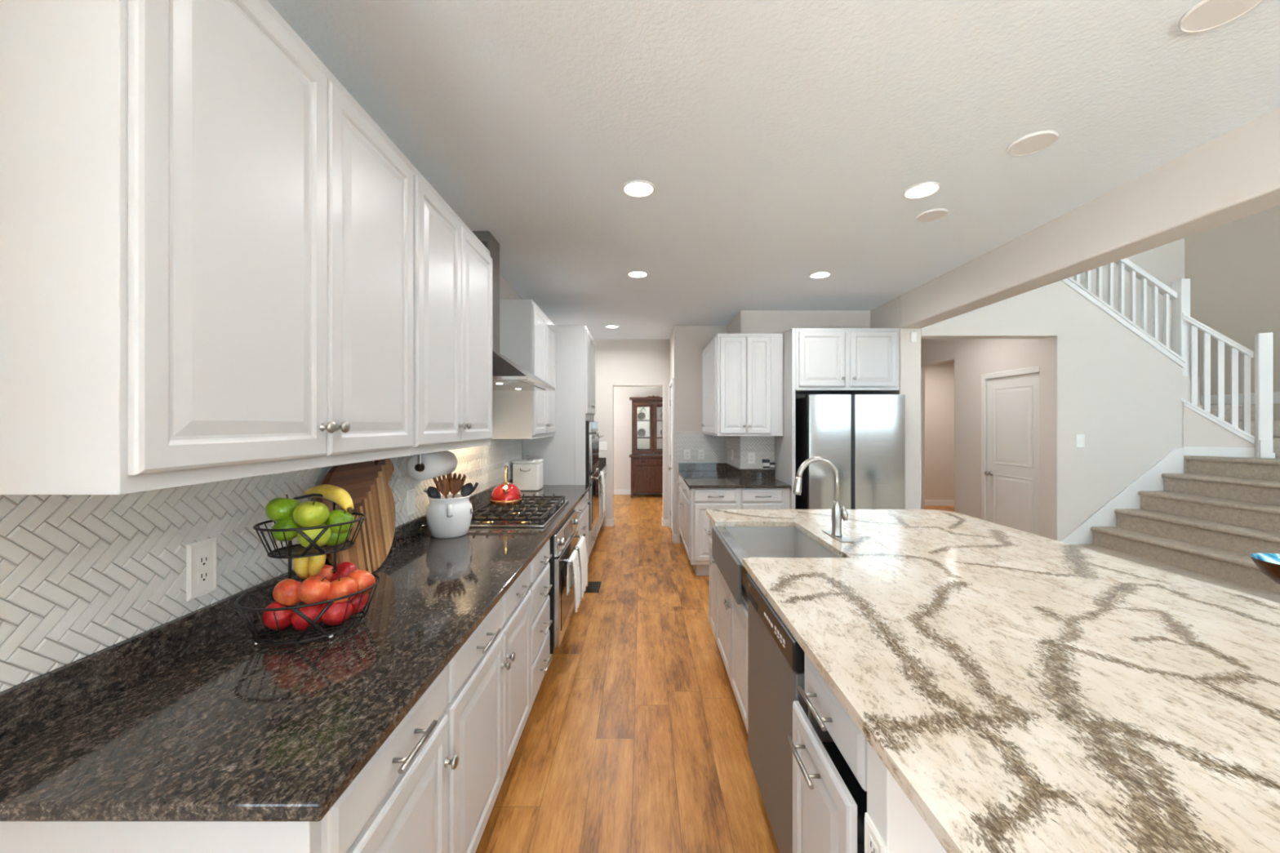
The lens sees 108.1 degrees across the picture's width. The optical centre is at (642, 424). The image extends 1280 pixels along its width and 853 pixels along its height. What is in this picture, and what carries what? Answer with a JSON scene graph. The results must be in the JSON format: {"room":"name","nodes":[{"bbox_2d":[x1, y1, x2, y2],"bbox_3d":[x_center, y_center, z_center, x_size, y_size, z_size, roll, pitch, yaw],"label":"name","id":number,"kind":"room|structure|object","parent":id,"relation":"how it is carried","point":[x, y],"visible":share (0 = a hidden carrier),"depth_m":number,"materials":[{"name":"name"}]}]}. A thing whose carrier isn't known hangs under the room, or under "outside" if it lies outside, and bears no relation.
{"room":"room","nodes":[
{"label":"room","id":0,"kind":"room"},
{"bbox_2d":[0,274,523,692],"bbox_3d":[-1.261,0.130,1.675,0.158,2.760,10.350,0,0,0],"label":"wall","id":1,"kind":"structure","parent":0,"point":[82,575],"depth_m":1.07,"materials":[{"name":"grey tile"}]},
{"bbox_2d":[186,537,216,601],"bbox_3d":[-1.178,0.386,1.243,0.008,0.146,0.082,0,0,0],"label":"wall outlet","id":2,"kind":"object","parent":1,"relation":"attached to","point":[201,556],"visible":1,"depth_m":1.24,"materials":[{"name":"white plastic"}]},
{"bbox_2d":[197,568,208,583],"bbox_3d":[-1.176,0.407,1.243,0.003,0.031,0.032,0,0,0],"label":"socket","id":3,"kind":"object","parent":2,"relation":"attached to","point":[202,574],"depth_m":1.24,"materials":[{"name":"white plastic"}]},
{"bbox_2d":[197,553,208,568],"bbox_3d":[-1.176,0.365,1.243,0.003,0.031,0.032,0,0,0],"label":"socket","id":4,"kind":"object","parent":2,"relation":"attached to","point":[202,558],"depth_m":1.24,"materials":[{"name":"white plastic"}]},
{"bbox_2d":[0,0,413,494],"bbox_3d":[-0.998,-0.429,1.246,0.372,1.092,0.964,0,0,0],"label":"upper cabinet","id":5,"kind":"object","parent":1,"relation":"attached to","point":[206,238],"visible":1,"depth_m":0.87,"materials":[{"name":"white paint"}]},
{"bbox_2d":[406,488,415,516],"bbox_3d":[-1.177,0.398,2.365,0.009,0.128,0.082,0,0,0],"label":"wall switch","id":6,"kind":"object","parent":1,"relation":"attached to","point":[411,494],"visible":1,"depth_m":2.35,"materials":[{"name":"white plastic"}]},
{"bbox_2d":[410,163,492,455],"bbox_3d":[-0.998,-0.429,2.179,0.372,1.092,0.900,0,0,0],"label":"upper cabinet","id":7,"kind":"object","parent":1,"relation":"attached to","point":[452,268],"visible":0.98,"depth_m":2.01,"materials":[{"name":"white paint"}]},
{"bbox_2d":[414,453,424,471],"bbox_3d":[-1.053,0.170,2.335,0.034,0.104,0.318,0,0,0],"label":"paper towel holder","id":8,"kind":"object","parent":7,"relation":"attached to","point":[418,467],"visible":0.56,"depth_m":2.19,"materials":[{"name":"silver metal"}]},
{"bbox_2d":[406,450,457,480],"bbox_3d":[-1.053,0.205,2.340,0.128,0.128,0.280,0,0,0],"label":"paper towel roll","id":9,"kind":"object","parent":8,"relation":"hanging from","point":[437,464],"visible":0.88,"depth_m":2.23,"materials":[{"name":"paper"}]},
{"bbox_2d":[471,231,555,391],"bbox_3d":[-0.926,-0.750,3.140,0.509,0.996,0.880,0,0,0],"label":"range hood","id":10,"kind":"object","parent":1,"relation":"attached to","point":[507,375],"visible":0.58,"depth_m":3.07,"materials":[{"name":"silver metal"}]},
{"bbox_2d":[492,299,555,439],"bbox_3d":[-0.998,-0.429,4.084,0.372,1.092,0.921,0,0,0],"label":"upper cabinet","id":11,"kind":"object","parent":1,"relation":"attached to","point":[527,336],"visible":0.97,"depth_m":3.62,"materials":[{"name":"white paint"}]},
{"bbox_2d":[293,548,309,580],"bbox_3d":[-1.022,0.425,1.390,0.041,0.106,0.040,0,0,0],"label":"banana","id":12,"kind":"object","parent":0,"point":[300,565],"visible":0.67,"depth_m":1.38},
{"bbox_2d":[307,547,326,576],"bbox_3d":[-0.988,0.420,1.400,0.059,0.109,0.042,0,0,0],"label":"banana","id":13,"kind":"object","parent":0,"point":[316,563],"visible":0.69,"depth_m":1.39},
{"bbox_2d":[593,339,669,526],"bbox_3d":[-0.300,0.130,6.925,5.800,2.760,0.150,0,0,0],"label":"wall","id":14,"kind":"structure","parent":0,"point":[618,362],"depth_m":6.85,"materials":[{"name":"beige paint"}]},
{"bbox_2d":[606,517,668,526],"bbox_3d":[-0.064,1.458,6.917,0.932,0.105,0.166,0,0,0],"label":"baseboard","id":15,"kind":"structure","parent":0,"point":[610,522],"depth_m":6.83,"materials":[{"name":"white paint"}]},
{"bbox_2d":[613,386,662,489],"bbox_3d":[-0.300,0.130,8.535,5.800,2.760,3.070,0,0,0],"label":"wall","id":16,"kind":"structure","parent":0,"point":[622,405],"depth_m":9.95,"materials":[{"name":"beige paint"}]},
{"bbox_2d":[613,489,662,494],"bbox_3d":[-0.250,1.458,9.942,5.500,0.105,0.016,0,0,0],"label":"baseboard","id":17,"kind":"structure","parent":16,"relation":"attached to","point":[615,491],"depth_m":9.93,"materials":[{"name":"white paint"}]},
{"bbox_2d":[669,325,683,542],"bbox_3d":[0.462,0.130,6.375,0.120,2.760,0.950,0,0,0],"label":"wall","id":18,"kind":"structure","parent":0,"point":[676,340],"depth_m":5.90,"materials":[{"name":"beige paint"}]},
{"bbox_2d":[668,377,673,540],"bbox_3d":[0.397,0.454,6.380,0.111,2.112,0.844,0,0,0],"label":"door","id":19,"kind":"structure","parent":18,"relation":"in","point":[670,402],"depth_m":6.51,"materials":[{"name":"white paint"}]},
{"bbox_2d":[475,494,954,852],"bbox_3d":[1.700,1.570,3.350,9.800,0.120,13.700,0,0,0],"label":"floor","id":20,"kind":"structure","parent":0,"point":[634,737],"depth_m":2.28,"materials":[{"name":"brown wood"}]},
{"bbox_2d":[0,665,458,852],"bbox_3d":[-0.829,1.068,1.008,0.691,0.884,0.512,0,0,0],"label":"base cabinet","id":21,"kind":"object","parent":20,"relation":"on","point":[397,802],"visible":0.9,"depth_m":0.84,"materials":[{"name":"white paint"}]},
{"bbox_2d":[0,478,591,821],"bbox_3d":[-0.847,0.560,2.639,0.684,0.132,3.821,0,0,0],"label":"countertop","id":22,"kind":"structure","parent":21,"relation":"on","point":[183,718],"depth_m":0.97,"materials":[{"name":"brown stone"}]},
{"bbox_2d":[234,493,380,645],"bbox_3d":[-0.955,0.402,1.345,0.324,0.386,0.304,0,0,0],"label":"fruit basket","id":23,"kind":"object","parent":22,"relation":"on","point":[289,547],"visible":0.77,"depth_m":1.28,"materials":[{"name":"black metal"}]},
{"bbox_2d":[262,600,294,630],"bbox_3d":[-1.022,0.538,1.310,0.081,0.078,0.081,0,0,30],"label":"apple","id":24,"kind":"object","parent":23,"relation":"in","point":[284,616],"visible":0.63,"depth_m":1.28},
{"bbox_2d":[265,494,301,521],"bbox_3d":[-1.039,0.245,1.345,0.085,0.081,0.085,0,0,28],"label":"apple","id":25,"kind":"object","parent":23,"relation":"in","point":[277,508],"visible":0.77,"depth_m":1.31,"materials":[{"name":"food"}]},
{"bbox_2d":[271,516,302,542],"bbox_3d":[-1.024,0.300,1.340,0.078,0.076,0.078,0,0,27],"label":"apple","id":26,"kind":"object","parent":23,"relation":"in","point":[289,522],"visible":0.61,"depth_m":1.31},
{"bbox_2d":[272,577,302,605],"bbox_3d":[-1.009,0.481,1.331,0.081,0.077,0.082,0,0,-20],"label":"apple","id":27,"kind":"object","parent":23,"relation":"in","point":[285,592],"visible":0.78,"depth_m":1.30,"materials":[{"name":"food"}]},
{"bbox_2d":[290,602,322,631],"bbox_3d":[-0.940,0.538,1.306,0.081,0.078,0.081,0,0,13],"label":"apple","id":28,"kind":"object","parent":23,"relation":"in","point":[298,623],"visible":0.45,"depth_m":1.28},
{"bbox_2d":[293,499,328,527],"bbox_3d":[-0.949,0.256,1.330,0.085,0.081,0.086,0,0,30],"label":"apple","id":29,"kind":"object","parent":23,"relation":"in","point":[308,513],"visible":0.94,"depth_m":1.30,"materials":[{"name":"food"}]},
{"bbox_2d":[297,524,331,547],"bbox_3d":[-0.940,0.315,1.330,0.080,0.075,0.080,0,0,32],"label":"apple","id":30,"kind":"object","parent":23,"relation":"in","point":[312,534],"visible":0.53,"depth_m":1.30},
{"bbox_2d":[297,576,330,604],"bbox_3d":[-0.923,0.469,1.310,0.082,0.076,0.081,0,0,33],"label":"apple","id":31,"kind":"object","parent":23,"relation":"in","point":[313,589],"visible":0.87,"depth_m":1.28,"materials":[{"name":"food"}]},
{"bbox_2d":[306,564,333,581],"bbox_3d":[-0.987,0.475,1.430,0.077,0.081,0.083,0,0,24],"label":"apple","id":32,"kind":"object","parent":23,"relation":"in","point":[326,571],"visible":0.27,"depth_m":1.41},
{"bbox_2d":[302,484,353,514],"bbox_3d":[-0.947,0.224,1.417,0.242,0.077,0.046,0,0,27],"label":"banana","id":33,"kind":"object","parent":23,"relation":"in","point":[337,495],"visible":0.98,"depth_m":1.39,"materials":[{"name":"food"}]},
{"bbox_2d":[320,600,352,625],"bbox_3d":[-0.882,0.538,1.336,0.082,0.079,0.080,0,0,22],"label":"apple","id":34,"kind":"object","parent":23,"relation":"in","point":[334,615],"visible":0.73,"depth_m":1.31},
{"bbox_2d":[324,531,350,546],"bbox_3d":[-0.936,0.332,1.410,0.080,0.075,0.080,0,0,44],"label":"apple","id":35,"kind":"object","parent":23,"relation":"in","point":[342,537],"visible":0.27,"depth_m":1.39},
{"bbox_2d":[324,509,354,533],"bbox_3d":[-0.914,0.294,1.400,0.079,0.073,0.078,0,0,21],"label":"apple","id":36,"kind":"object","parent":23,"relation":"in","point":[336,516],"visible":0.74,"depth_m":1.38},
{"bbox_2d":[326,576,358,603],"bbox_3d":[-0.872,0.479,1.345,0.083,0.078,0.083,0,0,10],"label":"apple","id":37,"kind":"object","parent":23,"relation":"in","point":[344,586],"visible":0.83,"depth_m":1.32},
{"bbox_2d":[329,561,358,582],"bbox_3d":[-0.930,0.470,1.445,0.083,0.079,0.078,0,0,22],"label":"apple","id":38,"kind":"object","parent":23,"relation":"in","point":[344,569],"visible":0.59,"depth_m":1.42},
{"bbox_2d":[349,593,368,614],"bbox_3d":[-0.879,0.538,1.415,0.081,0.078,0.081,0,0,28],"label":"apple","id":39,"kind":"object","parent":23,"relation":"in","point":[355,601],"visible":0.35,"depth_m":1.39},
{"bbox_2d":[346,568,375,595],"bbox_3d":[-0.855,0.479,1.405,0.082,0.079,0.079,0,0,7],"label":"apple","id":40,"kind":"object","parent":23,"relation":"in","point":[364,579],"visible":0.64,"depth_m":1.39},
{"bbox_2d":[316,458,395,573],"bbox_3d":[-1.117,0.358,1.857,0.085,0.476,0.506,0,0,0],"label":"cutting board","id":41,"kind":"object","parent":22,"relation":"on","point":[366,482],"visible":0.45,"depth_m":1.87,"materials":[{"name":"brown wood"}]},
{"bbox_2d":[426,493,472,538],"bbox_3d":[-1.038,0.490,2.500,0.233,0.210,0.233,0,0,22],"label":"utensil crock","id":42,"kind":"object","parent":22,"relation":"on","point":[450,517],"visible":0.91,"depth_m":2.41,"materials":[{"name":"white ceramic"}]},
{"bbox_2d":[426,486,440,498],"bbox_3d":[-1.073,0.454,2.497,0.155,0.248,0.026,0,0,-27],"label":"spoon","id":43,"kind":"object","parent":42,"relation":"in","point":[434,492],"visible":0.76,"depth_m":2.48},
{"bbox_2d":[432,474,449,498],"bbox_3d":[-1.057,0.417,2.473,0.024,0.318,0.117,0,0,42],"label":"wooden spoon","id":44,"kind":"object","parent":42,"relation":"in","point":[442,486],"visible":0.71,"depth_m":2.46,"materials":[{"name":"brown wood"}]},
{"bbox_2d":[448,472,466,497],"bbox_3d":[-1.006,0.416,2.498,0.114,0.320,0.034,0,0,0],"label":"wooden spoon","id":45,"kind":"object","parent":42,"relation":"in","point":[455,484],"visible":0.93,"depth_m":2.49,"materials":[{"name":"brown wood"}]},
{"bbox_2d":[460,482,473,497],"bbox_3d":[-1.007,0.450,2.538,0.153,0.254,0.029,0,0,-31],"label":"ladle","id":46,"kind":"object","parent":42,"relation":"in","point":[467,488],"visible":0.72,"depth_m":2.56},
{"bbox_2d":[469,493,568,528],"bbox_3d":[-0.825,0.563,3.110,0.520,0.066,0.900,0,0,0],"label":"gas cooktop","id":47,"kind":"object","parent":22,"relation":"in","point":[531,513],"visible":0.83,"depth_m":2.90,"materials":[{"name":"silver metal"}]},
{"bbox_2d":[489,465,522,505],"bbox_3d":[-0.945,0.415,3.220,0.214,0.260,0.214,0,0,30],"label":"tea kettle","id":48,"kind":"object","parent":47,"relation":"on","point":[506,493],"visible":1,"depth_m":3.15,"materials":[{"name":"red metal"}]},
{"bbox_2d":[511,455,543,490],"bbox_3d":[-1.042,0.440,4.222,0.241,0.311,0.224,0,0,0],"label":"canister","id":49,"kind":"object","parent":22,"relation":"on","point":[527,474],"visible":0.98,"depth_m":4.13,"materials":[{"name":"white ceramic"}]},
{"bbox_2d":[444,562,532,852],"bbox_3d":[-0.829,1.068,1.726,0.691,0.884,0.918,0,0,0],"label":"base cabinet","id":50,"kind":"object","parent":20,"relation":"on","point":[488,708],"visible":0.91,"depth_m":1.55,"materials":[{"name":"white paint"}]},
{"bbox_2d":[528,539,552,709],"bbox_3d":[-0.829,1.068,2.413,0.691,0.884,0.451,0,0,0],"label":"base cabinet","id":51,"kind":"object","parent":20,"relation":"on","point":[540,622],"visible":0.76,"depth_m":2.36,"materials":[{"name":"white paint"}]},
{"bbox_2d":[522,324,595,556],"bbox_3d":[-0.842,0.270,4.960,0.676,2.480,0.820,0,0,0],"label":"tall cabinet","id":52,"kind":"object","parent":20,"relation":"on","point":[562,454],"visible":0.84,"depth_m":4.55,"materials":[{"name":"white paint"}]},
{"bbox_2d":[585,421,604,531],"bbox_3d":[-0.550,0.517,4.960,0.219,1.095,0.759,0,0,0],"label":"double wall oven","id":53,"kind":"object","parent":52,"relation":"in","point":[592,437],"visible":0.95,"depth_m":4.67,"materials":[{"name":"silver metal"}]},
{"bbox_2d":[598,471,604,515],"bbox_3d":[-0.441,0.746,5.070,0.056,0.444,0.311,0,0,0],"label":"dish towel","id":54,"kind":"object","parent":53,"relation":"hanging from","point":[602,473],"visible":0.98,"depth_m":5.03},
{"bbox_2d":[547,509,585,656],"bbox_3d":[-0.753,1.068,3.050,0.674,0.884,0.813,0,0,0],"label":"oven","id":55,"kind":"object","parent":20,"relation":"on","point":[563,541],"visible":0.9,"depth_m":2.73,"materials":[{"name":"silver metal"}]},
{"bbox_2d":[566,549,580,613],"bbox_3d":[-0.417,0.967,2.837,0.056,0.342,0.211,0,0,0],"label":"dish towel","id":56,"kind":"object","parent":55,"relation":"hanging from","point":[573,576],"visible":0.97,"depth_m":2.83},
{"bbox_2d":[574,535,587,600],"bbox_3d":[-0.417,0.976,3.156,0.056,0.364,0.322,0,0,0],"label":"dish towel","id":57,"kind":"object","parent":55,"relation":"hanging from","point":[582,552],"visible":0.77,"depth_m":3.17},
{"bbox_2d":[573,491,591,563],"bbox_3d":[-0.829,1.068,4.005,0.691,0.884,1.084,0,0,0],"label":"base cabinet","id":58,"kind":"object","parent":20,"relation":"on","point":[582,508],"visible":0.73,"depth_m":4.15,"materials":[{"name":"white paint"}]},
{"bbox_2d":[584,581,601,592],"bbox_3d":[-0.455,1.507,4.300,0.130,0.006,0.290,0,0,0],"label":"floor vent","id":59,"kind":"object","parent":20,"relation":"in","point":[593,586],"visible":0.91,"depth_m":4.28,"materials":[{"name":"brown metal"}]},
{"bbox_2d":[587,582,599,591],"bbox_3d":[-0.455,1.505,4.300,0.084,0.001,0.240,0,0,0],"label":"grille","id":60,"kind":"object","parent":59,"relation":"attached to","point":[592,586],"depth_m":4.30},
{"bbox_2d":[595,468,606,539],"bbox_3d":[-0.837,1.068,6.107,0.666,0.884,1.469,0,0,0],"label":"base cabinet","id":61,"kind":"object","parent":20,"relation":"on","point":[600,519],"visible":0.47,"depth_m":6.12,"materials":[{"name":"white paint"}]},
{"bbox_2d":[629,395,662,497],"bbox_3d":[0.228,0.461,9.695,0.990,2.099,0.450,0,0,0],"label":"china cabinet","id":62,"kind":"object","parent":20,"relation":"on","point":[646,455],"visible":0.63,"depth_m":9.54,"materials":[{"name":"brown wood"}]},
{"bbox_2d":[704,519,716,639],"bbox_3d":[0.736,1.068,3.035,0.636,0.884,0.329,0,0,0],"label":"base cabinet","id":63,"kind":"object","parent":20,"relation":"on","point":[713,566],"visible":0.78,"depth_m":2.99,"materials":[{"name":"white paint"}]},
{"bbox_2d":[716,565,748,734],"bbox_3d":[0.739,1.068,2.411,0.630,0.884,0.917,0,0,0],"label":"base cabinet","id":64,"kind":"object","parent":20,"relation":"on","point":[732,618],"visible":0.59,"depth_m":2.28,"materials":[{"name":"white paint"}]},
{"bbox_2d":[677,475,790,575],"bbox_3d":[0.937,1.068,5.199,1.030,0.884,1.390,0,0,0],"label":"base cabinet","id":65,"kind":"object","parent":20,"relation":"on","point":[694,503],"visible":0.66,"depth_m":4.54,"materials":[{"name":"white paint"}]},
{"bbox_2d":[678,462,791,488],"bbox_3d":[0.954,0.560,5.210,0.998,0.132,1.379,0,0,0],"label":"countertop","id":66,"kind":"structure","parent":65,"relation":"on","point":[695,475],"depth_m":5.08,"materials":[{"name":"brown stone"}]},
{"bbox_2d":[746,573,808,852],"bbox_3d":[0.733,1.069,1.641,0.601,0.882,0.614,0,0,0],"label":"dishwasher","id":67,"kind":"object","parent":20,"relation":"on","point":[776,660],"visible":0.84,"depth_m":1.55,"materials":[{"name":"silver metal"}]},
{"bbox_2d":[774,328,795,509],"bbox_3d":[1.472,0.288,4.804,0.034,2.443,0.591,0,0,0],"label":"panel","id":68,"kind":"object","parent":20,"relation":"on","point":[784,445],"visible":0.36,"depth_m":4.63,"materials":[{"name":"white paint"}]},
{"bbox_2d":[786,653,866,852],"bbox_3d":[0.721,1.068,1.143,0.666,0.884,0.375,0,0,0],"label":"base cabinet","id":69,"kind":"object","parent":20,"relation":"on","point":[828,748],"visible":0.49,"depth_m":1.12,"materials":[{"name":"white paint"}]},
{"bbox_2d":[795,394,905,509],"bbox_3d":[2.004,0.613,4.660,0.896,1.795,0.680,0,0,0],"label":"refrigerator","id":70,"kind":"object","parent":20,"relation":"on","point":[863,435],"visible":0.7,"depth_m":4.32,"materials":[{"name":"silver metal"}]},
{"bbox_2d":[267,0,1279,339],"bbox_3d":[0.585,-1.310,1.725,3.850,0.120,10.450,0,0,0],"label":"ceiling","id":71,"kind":"structure","parent":0,"point":[780,143],"depth_m":1.93,"materials":[{"name":"paint"}]},
{"bbox_2d":[626,271,648,278],"bbox_3d":[-0.040,-1.246,3.867,0.177,0.007,0.177,0,0,0],"label":"recessed light","id":72,"kind":"object","parent":71,"relation":"in","point":[637,274],"visible":1,"depth_m":3.86,"materials":[{"name":"white paint"}]},
{"bbox_2d":[622,180,655,197],"bbox_3d":[-0.020,-1.246,2.466,0.177,0.007,0.177,0,0,0],"label":"recessed light","id":73,"kind":"object","parent":71,"relation":"in","point":[634,188],"visible":1,"depth_m":2.46,"materials":[{"name":"white paint"}]},
{"bbox_2d":[808,271,831,278],"bbox_3d":[1.488,-1.246,3.887,0.177,0.007,0.177,0,0,0],"label":"recessed light","id":74,"kind":"object","parent":71,"relation":"in","point":[818,274],"visible":1,"depth_m":3.87,"materials":[{"name":"white paint"}]},
{"bbox_2d":[902,182,941,199],"bbox_3d":[1.494,-1.246,2.483,0.177,0.007,0.177,0,0,0],"label":"recessed light","id":75,"kind":"object","parent":71,"relation":"in","point":[922,190],"visible":1,"depth_m":2.48,"materials":[{"name":"white paint"}]},
{"bbox_2d":[916,208,947,222],"bbox_3d":[1.727,-1.244,2.767,0.160,0.013,0.160,0,0,0],"label":"ceiling speaker","id":76,"kind":"object","parent":71,"relation":"attached to","point":[932,215],"visible":1,"depth_m":2.75,"materials":[{"name":"white paint"}]},
{"bbox_2d":[918,210,946,221],"bbox_3d":[1.727,-1.240,2.767,0.144,0.001,0.144,0,0,0],"label":"grille","id":77,"kind":"object","parent":76,"relation":"attached to","point":[933,215],"depth_m":2.76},
{"bbox_2d":[1006,129,1058,156],"bbox_3d":[1.730,-1.244,2.060,0.176,0.013,0.176,0,0,0],"label":"ceiling speaker","id":78,"kind":"object","parent":71,"relation":"attached to","point":[1033,143],"visible":1,"depth_m":2.05,"materials":[{"name":"white paint"}]},
{"bbox_2d":[1009,133,1055,155],"bbox_3d":[1.730,-1.240,2.060,0.158,0.001,0.158,0,0,0],"label":"grille","id":79,"kind":"object","parent":78,"relation":"attached to","point":[1036,143],"depth_m":2.06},
{"bbox_2d":[1178,0,1263,33],"bbox_3d":[1.735,-1.244,1.385,0.176,0.013,0.176,0,0,0],"label":"ceiling speaker","id":80,"kind":"object","parent":71,"relation":"attached to","point":[1206,15],"visible":1,"depth_m":1.40,"materials":[{"name":"white paint"}]},
{"bbox_2d":[683,310,870,431],"bbox_3d":[1.516,0.130,5.563,1.988,2.760,0.914,0,0,0],"label":"wall","id":81,"kind":"structure","parent":0,"point":[696,339],"depth_m":5.11,"materials":[{"name":"beige paint"}]},
{"bbox_2d":[675,431,774,469],"bbox_3d":[1.024,0.295,5.570,0.513,0.397,1.277,0,0,-40],"label":"wall","id":82,"kind":"structure","parent":81,"relation":"attached to","point":[717,449],"depth_m":5.89,"materials":[{"name":"grey tile"}]},
{"bbox_2d":[702,333,782,435],"bbox_3d":[1.085,-0.405,5.309,0.728,1.057,1.166,0,0,0],"label":"upper cabinet","id":83,"kind":"object","parent":82,"relation":"attached to","point":[742,374],"visible":1,"depth_m":4.76,"materials":[{"name":"white paint"}]},
{"bbox_2d":[795,328,898,394],"bbox_3d":[1.993,-0.631,4.780,1.007,0.604,0.640,0,0,0],"label":"upper cabinet","id":84,"kind":"object","parent":81,"relation":"attached to","point":[828,361],"visible":0.96,"depth_m":4.49,"materials":[{"name":"white paint"}]},
{"bbox_2d":[870,295,920,509],"bbox_3d":[2.615,-1.290,5.860,0.210,5.600,2.680,0,0,0],"label":"wall pillar","id":85,"kind":"structure","parent":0,"point":[887,315],"depth_m":4.52,"materials":[{"name":"beige paint"}]},
{"bbox_2d":[866,740,946,852],"bbox_3d":[1.230,1.068,2.036,1.540,0.884,2.328,0,0,0],"label":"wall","id":86,"kind":"structure","parent":0,"point":[902,828],"depth_m":0.87,"materials":[{"name":"white paint"}]},
{"bbox_2d":[864,812,886,852],"bbox_3d":[0.456,0.855,0.912,0.008,0.120,0.076,0,0,0],"label":"wall outlet","id":87,"kind":"object","parent":86,"relation":"attached to","point":[873,842],"visible":1,"depth_m":0.92,"materials":[{"name":"white plastic"}]},
{"bbox_2d":[868,834,877,852],"bbox_3d":[0.454,0.834,0.912,0.003,0.031,0.032,0,0,0],"label":"socket","id":88,"kind":"object","parent":87,"relation":"attached to","point":[873,842],"depth_m":0.91,"materials":[{"name":"white plastic"}]},
{"bbox_2d":[706,509,1279,852],"bbox_3d":[1.282,0.611,1.823,1.675,0.030,2.846,0,0,0],"label":"countertop","id":89,"kind":"structure","parent":86,"relation":"on","point":[1024,692],"depth_m":1.08,"materials":[{"name":"beige stone"}]},
{"bbox_2d":[711,526,839,604],"bbox_3d":[0.685,0.721,2.455,0.521,0.190,0.802,0,0,0],"label":"sink","id":90,"kind":"object","parent":89,"relation":"in","point":[730,544],"visible":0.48,"depth_m":2.76,"materials":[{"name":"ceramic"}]},
{"bbox_2d":[792,456,853,542],"bbox_3d":[0.935,0.383,2.460,0.294,0.426,0.250,0,0,0],"label":"kitchen faucet","id":91,"kind":"object","parent":89,"relation":"on","point":[837,513],"visible":1,"depth_m":2.44,"materials":[{"name":"silver metal"}]},
{"bbox_2d":[924,360,954,500],"bbox_3d":[5.415,0.130,7.260,2.370,2.760,2.920,0,0,0],"label":"wall","id":92,"kind":"structure","parent":0,"point":[939,378],"depth_m":8.60,"materials":[{"name":"beige paint"}]},
{"bbox_2d":[924,500,954,506],"bbox_3d":[5.400,1.460,8.592,2.200,0.100,0.015,0,0,0],"label":"baseboard","id":93,"kind":"structure","parent":92,"relation":"attached to","point":[927,503],"depth_m":8.59,"materials":[{"name":"white paint"}]},
{"bbox_2d":[920,338,1042,536],"bbox_3d":[4.135,0.130,5.895,0.190,2.760,2.410,0,0,0],"label":"wall","id":94,"kind":"structure","parent":0,"point":[973,358],"depth_m":5.77,"materials":[{"name":"beige paint"}]},
{"bbox_2d":[981,366,1039,535],"bbox_3d":[4.095,0.457,5.155,0.111,2.107,0.884,0,0,0],"label":"door","id":95,"kind":"structure","parent":94,"relation":"in","point":[1012,473],"depth_m":5.15,"materials":[{"name":"white paint"}]},
{"bbox_2d":[920,280,1200,541],"bbox_3d":[4.080,-0.460,4.605,2.720,3.940,0.170,0,0,0],"label":"wall","id":96,"kind":"structure","parent":0,"point":[1102,381],"depth_m":4.52,"materials":[{"name":"beige paint"}]},
{"bbox_2d":[1075,434,1084,447],"bbox_3d":[4.263,0.164,4.516,0.082,0.128,0.009,0,0,0],"label":"wall switch","id":97,"kind":"object","parent":96,"relation":"attached to","point":[1080,438],"visible":1,"depth_m":4.51,"materials":[{"name":"white plastic"}]},
{"bbox_2d":[1061,257,1190,376],"bbox_3d":[4.483,-1.335,4.605,1.765,2.194,0.210,0,0,0],"label":"stair railing","id":98,"kind":"object","parent":96,"relation":"on","point":[1179,294],"visible":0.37,"depth_m":4.58,"materials":[{"name":"white paint"}]},
{"bbox_2d":[900,106,1279,328],"bbox_3d":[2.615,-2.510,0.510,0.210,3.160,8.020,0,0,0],"label":"ceiling beam","id":99,"kind":"structure","parent":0,"point":[1234,175],"depth_m":2.40,"materials":[{"name":"beige paint"}]},
{"bbox_2d":[1070,238,1184,349],"bbox_3d":[4.645,-1.290,5.680,3.850,5.600,0.120,0,0,0],"label":"wall","id":100,"kind":"structure","parent":0,"point":[1165,263],"depth_m":5.62,"materials":[{"name":"beige paint"}]},
{"bbox_2d":[1182,402,1254,448],"bbox_3d":[5.461,0.038,4.417,0.426,0.533,0.110,0,0,41],"label":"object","id":101,"kind":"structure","parent":0,"point":[1198,430],"depth_m":4.42,"materials":[{"name":"beige paint"}]},
{"bbox_2d":[1183,446,1254,457],"bbox_3d":[5.420,0.261,4.370,0.426,0.089,0.014,0,0,41],"label":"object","id":102,"kind":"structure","parent":101,"relation":"attached to","point":[1188,451],"depth_m":4.36,"materials":[{"name":"white paint"}]},
{"bbox_2d":[1184,204,1279,420],"bbox_3d":[7.785,-1.290,1.120,2.430,5.600,9.240,0,0,0],"label":"wall","id":103,"kind":"structure","parent":0,"point":[1233,268],"depth_m":5.11,"materials":[{"name":"beige paint"}]},
{"bbox_3d":[5.950,1.504,0.510,6.100,0.012,8.020,0,0,0],"label":"floor","id":104,"kind":"structure","parent":0,"visible":0},
{"bbox_2d":[1060,391,1279,603],"bbox_3d":[5.228,0.392,4.185,2.682,2.236,2.870,0,0,0],"label":"staircase","id":105,"kind":"structure","parent":104,"relation":"on","point":[1202,518],"depth_m":4.01,"materials":[{"name":"beige carpet"}]},
{"bbox_2d":[1180,312,1275,458],"bbox_3d":[5.467,-0.391,4.362,0.549,1.393,0.221,0,0,41],"label":"stair railing","id":106,"kind":"object","parent":105,"relation":"on","point":[1263,440],"visible":0.98,"depth_m":4.31,"materials":[{"name":"white paint"}]},
{"bbox_3d":[3.293,1.133,1.738,1.040,0.729,1.040,0,0,0],"label":"round table","id":107,"kind":"object","parent":104,"relation":"on","visible":0},
{"bbox_2d":[1249,552,1279,584],"bbox_3d":[3.030,0.699,2.100,0.342,0.137,0.342,0,0,0],"label":"decorative bowl","id":108,"kind":"object","parent":107,"relation":"on","point":[1268,564],"visible":1,"depth_m":2.17,"materials":[{"name":"brown ceramic"}]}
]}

